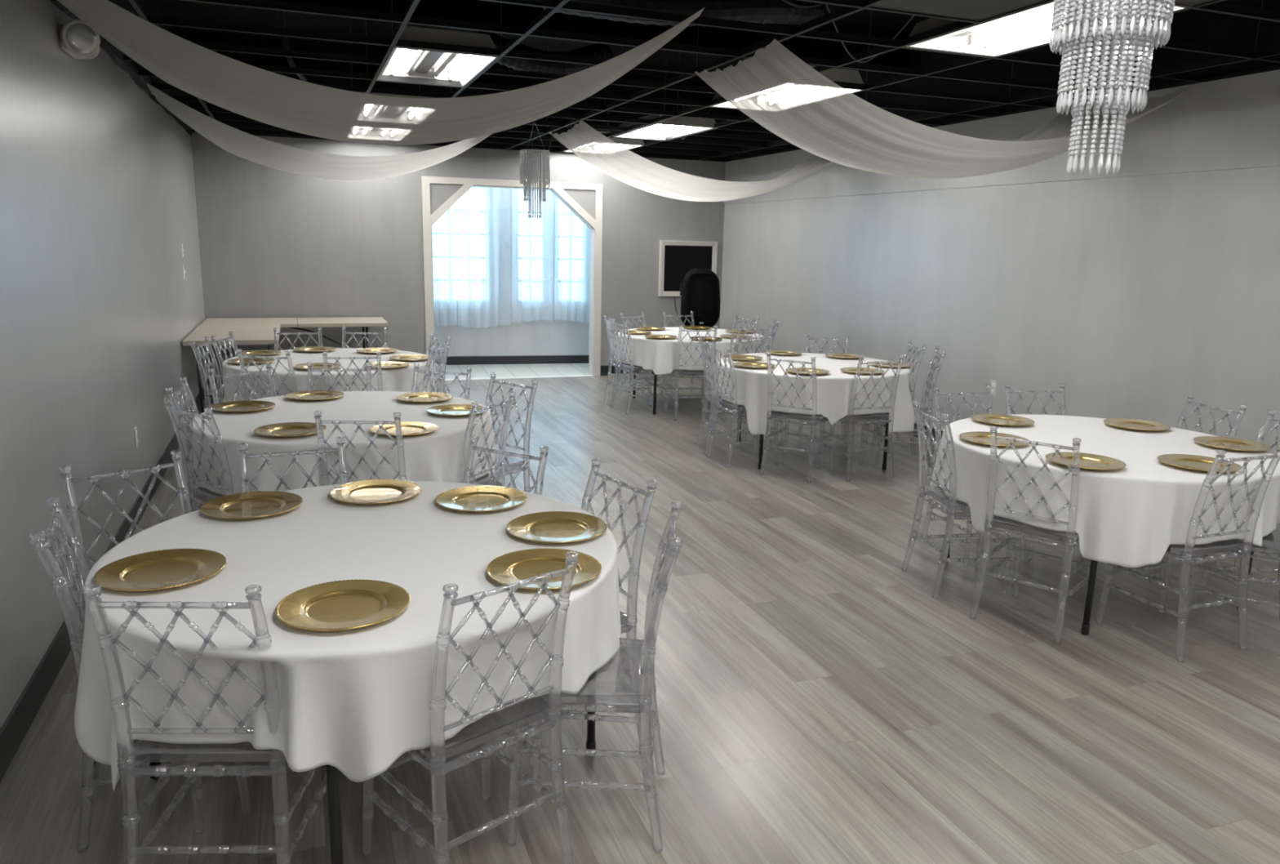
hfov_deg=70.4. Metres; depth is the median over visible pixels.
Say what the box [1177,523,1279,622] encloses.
acrylic chair
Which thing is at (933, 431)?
baseboard
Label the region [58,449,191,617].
acrylic chair
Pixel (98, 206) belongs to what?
wall
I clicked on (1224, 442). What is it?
charger plate
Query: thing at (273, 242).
wall
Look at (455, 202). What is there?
window
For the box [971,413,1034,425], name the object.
charger plate
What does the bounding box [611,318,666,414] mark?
acrylic chair
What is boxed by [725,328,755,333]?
charger plate
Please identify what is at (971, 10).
tile
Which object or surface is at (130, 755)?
acrylic chair
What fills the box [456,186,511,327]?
sheer curtain
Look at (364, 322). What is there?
folding table
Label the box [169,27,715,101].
roof beam
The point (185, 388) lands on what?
acrylic chair
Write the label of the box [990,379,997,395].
wall outlet
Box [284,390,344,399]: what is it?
charger plate
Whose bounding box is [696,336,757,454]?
acrylic chair
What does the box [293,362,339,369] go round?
charger plate
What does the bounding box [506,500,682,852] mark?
acrylic chair
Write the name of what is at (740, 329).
acrylic chair
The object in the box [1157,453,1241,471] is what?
charger plate
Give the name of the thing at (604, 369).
baseboard
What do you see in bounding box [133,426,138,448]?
wall outlet
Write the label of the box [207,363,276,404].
acrylic chair
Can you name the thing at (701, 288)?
grille
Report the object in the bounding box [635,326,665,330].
charger plate
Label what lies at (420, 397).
charger plate
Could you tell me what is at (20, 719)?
baseboard
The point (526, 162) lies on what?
crystal chandelier
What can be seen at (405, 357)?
charger plate
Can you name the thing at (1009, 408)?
acrylic chair
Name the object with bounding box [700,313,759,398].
acrylic chair
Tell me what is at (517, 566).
charger plate
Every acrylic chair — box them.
[28,496,251,852]
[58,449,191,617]
[82,583,342,863]
[163,398,234,511]
[164,376,208,511]
[190,336,224,408]
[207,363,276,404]
[210,331,237,382]
[235,348,297,400]
[237,436,348,493]
[273,327,323,350]
[306,361,371,391]
[313,410,407,485]
[322,350,382,391]
[342,326,388,347]
[361,551,578,863]
[411,363,471,399]
[422,341,450,392]
[425,332,451,392]
[460,391,515,486]
[462,434,548,494]
[484,372,537,491]
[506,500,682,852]
[532,457,657,778]
[603,315,652,407]
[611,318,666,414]
[619,311,672,401]
[660,311,709,392]
[663,324,717,420]
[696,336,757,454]
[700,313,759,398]
[706,342,778,467]
[709,324,771,409]
[725,332,783,444]
[760,351,835,483]
[766,318,779,350]
[798,333,848,446]
[816,355,904,480]
[851,339,926,455]
[871,345,946,467]
[901,400,1022,598]
[920,384,1030,567]
[968,425,1090,643]
[991,382,1066,559]
[1096,444,1279,662]
[1148,393,1247,577]
[1154,408,1279,604]
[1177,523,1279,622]
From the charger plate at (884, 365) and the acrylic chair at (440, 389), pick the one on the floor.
the acrylic chair at (440, 389)
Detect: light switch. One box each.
[181,243,184,257]
[182,264,185,278]
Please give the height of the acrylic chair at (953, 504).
0.932 m
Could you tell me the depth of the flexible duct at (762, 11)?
5.29 m
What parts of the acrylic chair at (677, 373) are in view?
leg, post, seat frame, seat, rail, rail, leg, post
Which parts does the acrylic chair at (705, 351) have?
post, seat frame, post, seat, leg, leg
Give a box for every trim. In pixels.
[50,0,192,136]
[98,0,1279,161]
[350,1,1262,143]
[421,175,603,376]
[444,374,593,380]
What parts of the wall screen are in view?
black panel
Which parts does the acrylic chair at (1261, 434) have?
leg, leg, post, rail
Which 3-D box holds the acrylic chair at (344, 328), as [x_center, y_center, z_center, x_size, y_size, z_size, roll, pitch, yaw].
[-2.342,-0.400,7.689,0.424,0.932,0.474,0,12,-9]
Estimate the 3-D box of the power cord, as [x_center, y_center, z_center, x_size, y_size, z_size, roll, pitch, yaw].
[-3.344,-1.018,10.076,0.985,0.302,0.429,-6,14,-32]
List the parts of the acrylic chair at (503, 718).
leg, post, seat frame, seat, leg, rail, rail, post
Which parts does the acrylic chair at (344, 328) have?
post, rail, post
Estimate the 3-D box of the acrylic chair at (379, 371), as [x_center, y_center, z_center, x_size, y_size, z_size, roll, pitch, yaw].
[-2.035,-0.143,6.495,0.424,0.932,0.474,-2,12,-15]
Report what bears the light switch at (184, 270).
attached to the wall at (98, 206)
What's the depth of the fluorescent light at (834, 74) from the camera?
6.07 m
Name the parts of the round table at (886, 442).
leg, leg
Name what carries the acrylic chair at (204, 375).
on the floor
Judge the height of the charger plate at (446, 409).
0.020 m
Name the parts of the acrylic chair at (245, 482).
post, rail, post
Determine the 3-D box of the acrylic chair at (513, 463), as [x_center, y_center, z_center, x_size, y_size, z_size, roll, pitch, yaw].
[-0.876,0.166,5.147,0.424,0.932,0.474,11,15,38]
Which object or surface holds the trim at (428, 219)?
attached to the wall at (273, 242)
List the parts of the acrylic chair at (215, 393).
post, rail, post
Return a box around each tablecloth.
[74,480,621,791]
[189,391,496,495]
[222,347,435,402]
[613,327,763,374]
[717,352,914,434]
[929,413,1279,567]
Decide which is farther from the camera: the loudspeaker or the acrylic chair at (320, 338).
the loudspeaker
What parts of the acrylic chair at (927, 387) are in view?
leg, leg, seat, post, post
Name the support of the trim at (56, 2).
attached to the wall at (98, 206)
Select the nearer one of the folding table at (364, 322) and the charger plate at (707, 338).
the charger plate at (707, 338)
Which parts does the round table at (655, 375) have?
leg, leg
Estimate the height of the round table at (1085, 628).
0.757 m
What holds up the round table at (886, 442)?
on the floor
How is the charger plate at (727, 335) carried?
on the tablecloth at (657, 355)
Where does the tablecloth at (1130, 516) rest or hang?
on the round table at (1085, 628)
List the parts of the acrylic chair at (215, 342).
post, rail, post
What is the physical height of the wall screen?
0.710 m
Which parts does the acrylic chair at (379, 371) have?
post, rail, post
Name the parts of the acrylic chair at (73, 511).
post, rail, post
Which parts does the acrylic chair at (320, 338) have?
post, rail, post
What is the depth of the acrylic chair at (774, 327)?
9.43 m
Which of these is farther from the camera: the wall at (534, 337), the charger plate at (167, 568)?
the wall at (534, 337)
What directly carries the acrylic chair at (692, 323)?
on the floor
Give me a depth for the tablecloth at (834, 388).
6.87 m
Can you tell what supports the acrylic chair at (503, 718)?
on the floor
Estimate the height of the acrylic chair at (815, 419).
0.932 m
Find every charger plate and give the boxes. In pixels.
[93,547,226,591]
[200,490,302,518]
[209,400,275,412]
[226,357,275,364]
[236,349,281,355]
[253,422,326,436]
[275,578,410,631]
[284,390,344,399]
[293,346,336,351]
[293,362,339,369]
[328,478,422,503]
[355,347,397,353]
[364,361,410,368]
[369,421,438,435]
[389,354,432,360]
[395,391,453,402]
[426,404,488,415]
[435,484,527,511]
[486,547,601,589]
[506,511,607,542]
[621,329,651,333]
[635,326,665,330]
[644,334,676,338]
[682,325,711,328]
[688,336,722,340]
[720,333,751,337]
[723,354,762,360]
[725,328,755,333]
[733,361,775,368]
[764,349,801,355]
[785,367,829,374]
[825,352,863,359]
[840,367,884,373]
[871,360,911,367]
[960,431,1028,446]
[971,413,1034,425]
[1045,451,1126,470]
[1103,417,1170,430]
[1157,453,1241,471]
[1193,435,1271,450]
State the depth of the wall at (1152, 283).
6.72 m
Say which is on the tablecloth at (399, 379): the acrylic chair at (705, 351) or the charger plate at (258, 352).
the charger plate at (258, 352)
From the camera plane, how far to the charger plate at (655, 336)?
9.13 m
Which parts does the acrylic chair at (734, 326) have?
post, rail, post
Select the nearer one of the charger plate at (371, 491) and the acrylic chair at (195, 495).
the charger plate at (371, 491)
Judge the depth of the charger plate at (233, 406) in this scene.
4.96 m
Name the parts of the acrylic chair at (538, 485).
post, rail, post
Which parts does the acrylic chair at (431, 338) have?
post, rail, post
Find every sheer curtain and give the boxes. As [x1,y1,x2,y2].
[431,202,457,325]
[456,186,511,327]
[511,188,554,322]
[554,195,590,322]
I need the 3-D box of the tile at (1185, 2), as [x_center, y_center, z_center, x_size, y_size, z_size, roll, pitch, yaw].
[2.300,-1.694,3.226,0.598,0.014,1.198,-3,13,-20]
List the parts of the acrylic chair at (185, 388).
rail, post, post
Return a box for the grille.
[685,272,717,323]
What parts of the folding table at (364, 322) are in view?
leg frame, leg frame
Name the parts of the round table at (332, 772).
leg, leg, leg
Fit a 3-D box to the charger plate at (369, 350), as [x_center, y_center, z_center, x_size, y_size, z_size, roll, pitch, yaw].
[-2.159,-0.664,7.454,0.328,0.020,0.328,-8,15,-38]
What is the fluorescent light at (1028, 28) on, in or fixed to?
attached to the ceiling
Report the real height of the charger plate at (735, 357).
0.020 m
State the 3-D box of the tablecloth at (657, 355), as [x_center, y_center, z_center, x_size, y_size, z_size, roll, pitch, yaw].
[0.531,-0.869,9.622,1.540,0.343,1.613,-3,13,-20]
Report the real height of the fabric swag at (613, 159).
0.620 m
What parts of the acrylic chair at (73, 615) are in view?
rail, post, post, leg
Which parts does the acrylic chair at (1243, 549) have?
leg, leg, post, seat, seat frame, rail, rail, post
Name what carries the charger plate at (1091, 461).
on the tablecloth at (1130, 516)
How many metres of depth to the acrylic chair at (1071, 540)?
4.08 m
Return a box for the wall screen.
[658,240,717,296]
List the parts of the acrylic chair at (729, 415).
post, leg, rail, post, leg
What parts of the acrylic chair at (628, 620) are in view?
leg, post, rail, rail, seat, seat frame, post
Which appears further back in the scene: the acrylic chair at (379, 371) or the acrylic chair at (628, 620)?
the acrylic chair at (379, 371)
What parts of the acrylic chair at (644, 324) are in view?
post, rail, post, leg, leg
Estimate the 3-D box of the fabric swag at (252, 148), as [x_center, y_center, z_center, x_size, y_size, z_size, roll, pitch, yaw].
[-2.457,-2.414,7.618,2.831,0.575,1.351,-3,13,-20]
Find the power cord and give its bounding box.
[288,327,377,347]
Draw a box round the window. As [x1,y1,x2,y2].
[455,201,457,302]
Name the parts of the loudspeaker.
handle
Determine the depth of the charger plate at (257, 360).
6.73 m
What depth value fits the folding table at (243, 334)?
8.40 m
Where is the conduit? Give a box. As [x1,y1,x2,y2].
[278,10,307,81]
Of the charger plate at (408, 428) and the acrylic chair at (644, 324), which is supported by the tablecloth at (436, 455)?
the charger plate at (408, 428)
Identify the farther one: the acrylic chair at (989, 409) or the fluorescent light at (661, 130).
the fluorescent light at (661, 130)
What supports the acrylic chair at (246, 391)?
on the floor
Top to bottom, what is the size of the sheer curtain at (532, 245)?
1.990 m
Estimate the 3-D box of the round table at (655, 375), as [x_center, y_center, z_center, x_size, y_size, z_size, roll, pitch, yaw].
[0.526,-0.659,9.662,1.480,0.757,1.480,-1,12,-12]
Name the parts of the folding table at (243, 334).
leg frame, leg frame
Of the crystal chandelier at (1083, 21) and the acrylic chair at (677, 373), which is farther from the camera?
the acrylic chair at (677, 373)
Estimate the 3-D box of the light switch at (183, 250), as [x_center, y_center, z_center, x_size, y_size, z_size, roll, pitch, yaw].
[-4.190,-1.665,8.327,0.016,0.120,0.074,-3,13,-20]
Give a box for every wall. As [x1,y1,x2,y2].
[0,0,208,728]
[187,71,728,375]
[434,187,589,356]
[720,0,1279,454]
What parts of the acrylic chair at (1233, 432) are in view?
leg, post, rail, post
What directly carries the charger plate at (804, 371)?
on the tablecloth at (834, 388)
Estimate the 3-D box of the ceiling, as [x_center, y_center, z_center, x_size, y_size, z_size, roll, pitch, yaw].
[0.582,-2.795,4.260,6.446,0.050,13.905,-3,13,-20]
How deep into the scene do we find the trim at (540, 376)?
11.41 m
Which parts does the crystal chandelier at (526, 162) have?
ring frame, lamp cord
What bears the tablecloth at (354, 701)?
on the round table at (332, 772)
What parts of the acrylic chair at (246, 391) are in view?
post, rail, post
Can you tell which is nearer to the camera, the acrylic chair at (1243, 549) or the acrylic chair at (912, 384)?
the acrylic chair at (1243, 549)
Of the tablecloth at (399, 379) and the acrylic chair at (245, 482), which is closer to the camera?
the acrylic chair at (245, 482)
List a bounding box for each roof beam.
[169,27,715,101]
[179,0,911,74]
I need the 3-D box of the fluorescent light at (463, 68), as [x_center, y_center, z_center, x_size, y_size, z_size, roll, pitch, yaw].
[-1.307,-2.349,5.729,0.600,0.122,1.200,-3,13,-20]
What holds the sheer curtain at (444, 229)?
hanging from the ceiling
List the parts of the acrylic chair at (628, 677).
leg, leg, seat, seat frame, post, post, rail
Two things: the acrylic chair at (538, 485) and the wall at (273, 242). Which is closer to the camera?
the acrylic chair at (538, 485)
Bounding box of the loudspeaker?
[680,267,719,327]
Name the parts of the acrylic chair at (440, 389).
post, rail, post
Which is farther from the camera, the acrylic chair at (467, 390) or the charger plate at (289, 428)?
the acrylic chair at (467, 390)
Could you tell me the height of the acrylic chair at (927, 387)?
0.932 m
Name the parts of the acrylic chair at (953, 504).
post, rail, rail, post, seat, seat frame, leg, leg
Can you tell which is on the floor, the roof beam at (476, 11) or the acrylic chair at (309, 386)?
the acrylic chair at (309, 386)
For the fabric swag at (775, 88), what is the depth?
5.22 m
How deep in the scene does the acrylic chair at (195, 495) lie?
4.25 m
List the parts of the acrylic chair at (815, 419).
post, leg, rail, rail, seat, seat frame, post, leg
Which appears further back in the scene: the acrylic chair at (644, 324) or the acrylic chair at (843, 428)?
the acrylic chair at (644, 324)
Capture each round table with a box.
[148,711,595,863]
[632,373,657,414]
[738,412,888,470]
[946,545,1253,635]
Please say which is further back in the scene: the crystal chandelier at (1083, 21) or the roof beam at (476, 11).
the roof beam at (476, 11)
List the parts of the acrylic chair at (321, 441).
post, rail, post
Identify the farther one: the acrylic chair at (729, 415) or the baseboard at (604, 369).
the baseboard at (604, 369)
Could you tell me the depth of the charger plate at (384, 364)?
6.69 m
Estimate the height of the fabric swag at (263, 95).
0.629 m
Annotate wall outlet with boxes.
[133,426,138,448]
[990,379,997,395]
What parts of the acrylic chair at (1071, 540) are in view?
post, leg, rail, rail, seat frame, seat, post, leg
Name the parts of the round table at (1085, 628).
leg, leg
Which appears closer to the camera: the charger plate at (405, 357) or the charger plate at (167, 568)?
the charger plate at (167, 568)
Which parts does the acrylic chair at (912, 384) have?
leg, leg, post, rail, post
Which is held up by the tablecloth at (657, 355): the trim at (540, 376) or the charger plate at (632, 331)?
the charger plate at (632, 331)
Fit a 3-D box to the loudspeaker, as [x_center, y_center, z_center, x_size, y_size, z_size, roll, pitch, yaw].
[0.706,-1.587,10.817,0.473,0.709,0.423,0,12,-7]
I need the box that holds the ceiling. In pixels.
[155,0,931,76]
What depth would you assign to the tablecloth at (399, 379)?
6.53 m
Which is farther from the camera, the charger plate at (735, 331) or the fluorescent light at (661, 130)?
the charger plate at (735, 331)
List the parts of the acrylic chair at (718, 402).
post, rail, rail, post, seat, seat frame, leg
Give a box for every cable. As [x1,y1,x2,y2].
[680,95,714,139]
[782,0,822,8]
[825,4,914,62]
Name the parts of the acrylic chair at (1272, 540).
leg, seat, seat frame, post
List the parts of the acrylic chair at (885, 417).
leg, post, leg, seat frame, seat, rail, rail, post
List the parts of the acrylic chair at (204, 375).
post, rail, post, seat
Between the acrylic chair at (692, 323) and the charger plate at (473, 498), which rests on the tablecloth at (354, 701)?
the charger plate at (473, 498)
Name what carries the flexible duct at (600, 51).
hanging from the roof beam at (476, 11)
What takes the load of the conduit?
attached to the ceiling
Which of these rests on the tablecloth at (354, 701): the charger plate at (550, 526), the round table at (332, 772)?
the charger plate at (550, 526)
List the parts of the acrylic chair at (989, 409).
post, rail, leg, post, leg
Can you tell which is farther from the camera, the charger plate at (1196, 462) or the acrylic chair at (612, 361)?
the acrylic chair at (612, 361)
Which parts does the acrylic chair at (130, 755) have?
post, rail, rail, leg, seat, seat frame, post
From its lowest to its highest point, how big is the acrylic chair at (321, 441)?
0.932 m
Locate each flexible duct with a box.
[472,30,613,74]
[542,0,825,26]
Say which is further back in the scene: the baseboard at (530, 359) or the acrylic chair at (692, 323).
the baseboard at (530, 359)
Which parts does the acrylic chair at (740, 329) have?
post, rail, post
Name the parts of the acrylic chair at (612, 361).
post, post, leg, leg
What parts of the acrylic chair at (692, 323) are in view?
post, rail, post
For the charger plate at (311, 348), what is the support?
on the tablecloth at (399, 379)
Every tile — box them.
[870,0,1046,21]
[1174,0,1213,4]
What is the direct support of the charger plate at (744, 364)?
on the tablecloth at (834, 388)
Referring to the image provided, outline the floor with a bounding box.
[0,363,1279,863]
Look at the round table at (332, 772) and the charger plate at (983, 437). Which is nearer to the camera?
the round table at (332, 772)
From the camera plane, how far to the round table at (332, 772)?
2.25 m
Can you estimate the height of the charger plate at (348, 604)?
0.020 m
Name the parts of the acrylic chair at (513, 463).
post, seat, rail, seat frame, rail, post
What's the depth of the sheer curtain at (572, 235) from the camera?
12.46 m
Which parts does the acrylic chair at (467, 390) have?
post, rail, post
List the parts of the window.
pane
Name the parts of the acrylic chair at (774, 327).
post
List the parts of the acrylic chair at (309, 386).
post, rail, post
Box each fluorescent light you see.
[368,93,431,97]
[376,26,497,87]
[562,130,644,151]
[613,114,717,140]
[710,65,863,108]
[905,0,1194,57]
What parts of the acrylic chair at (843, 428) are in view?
leg, post, rail, post, leg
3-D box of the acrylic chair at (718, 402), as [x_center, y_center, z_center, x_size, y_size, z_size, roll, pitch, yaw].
[0.814,-0.224,7.192,0.474,0.932,0.424,-3,12,-18]
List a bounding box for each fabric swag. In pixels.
[57,0,704,144]
[146,82,491,180]
[548,120,833,201]
[694,38,1196,178]
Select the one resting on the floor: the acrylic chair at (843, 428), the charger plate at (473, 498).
the acrylic chair at (843, 428)
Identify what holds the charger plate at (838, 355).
on the tablecloth at (834, 388)
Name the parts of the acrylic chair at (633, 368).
post, post, seat, seat frame, leg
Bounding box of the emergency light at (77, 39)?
[58,19,100,58]
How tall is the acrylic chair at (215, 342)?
0.932 m
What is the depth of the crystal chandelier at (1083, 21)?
2.25 m
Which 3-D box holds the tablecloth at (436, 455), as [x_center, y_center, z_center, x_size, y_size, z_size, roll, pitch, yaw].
[-1.566,0.078,4.913,1.550,0.362,1.536,-3,13,-20]
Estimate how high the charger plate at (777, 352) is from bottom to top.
0.020 m
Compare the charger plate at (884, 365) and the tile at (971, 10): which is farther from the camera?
the charger plate at (884, 365)
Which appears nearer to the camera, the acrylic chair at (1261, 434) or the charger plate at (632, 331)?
the acrylic chair at (1261, 434)
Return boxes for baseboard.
[0,377,209,782]
[214,364,653,383]
[435,355,589,364]
[879,422,1270,548]
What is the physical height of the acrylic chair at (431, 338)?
0.932 m
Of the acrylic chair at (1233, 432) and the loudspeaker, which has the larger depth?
the loudspeaker
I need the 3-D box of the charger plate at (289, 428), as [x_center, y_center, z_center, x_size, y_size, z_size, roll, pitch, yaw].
[-1.679,-0.007,4.368,0.328,0.020,0.328,-5,13,-27]
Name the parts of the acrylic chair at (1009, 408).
post, leg, rail, post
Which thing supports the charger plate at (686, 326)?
on the tablecloth at (657, 355)
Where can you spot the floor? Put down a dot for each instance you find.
(817, 703)
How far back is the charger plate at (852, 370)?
6.96 m
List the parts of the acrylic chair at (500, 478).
post, seat, rail, rail, seat frame, post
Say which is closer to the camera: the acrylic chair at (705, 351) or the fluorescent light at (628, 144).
the acrylic chair at (705, 351)
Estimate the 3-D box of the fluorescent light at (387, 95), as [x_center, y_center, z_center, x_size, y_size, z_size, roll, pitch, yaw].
[-2.141,-2.824,7.908,0.600,0.122,1.200,-3,13,-20]
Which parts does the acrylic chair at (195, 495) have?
post, rail, seat frame, rail, seat, post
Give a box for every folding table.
[182,323,280,413]
[201,316,387,358]
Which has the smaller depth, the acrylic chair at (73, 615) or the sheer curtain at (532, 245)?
the acrylic chair at (73, 615)
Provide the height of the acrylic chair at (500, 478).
0.932 m
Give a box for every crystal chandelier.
[520,123,553,218]
[1048,0,1174,175]
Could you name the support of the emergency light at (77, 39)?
attached to the wall at (98, 206)
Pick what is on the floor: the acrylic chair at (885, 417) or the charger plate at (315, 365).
the acrylic chair at (885, 417)

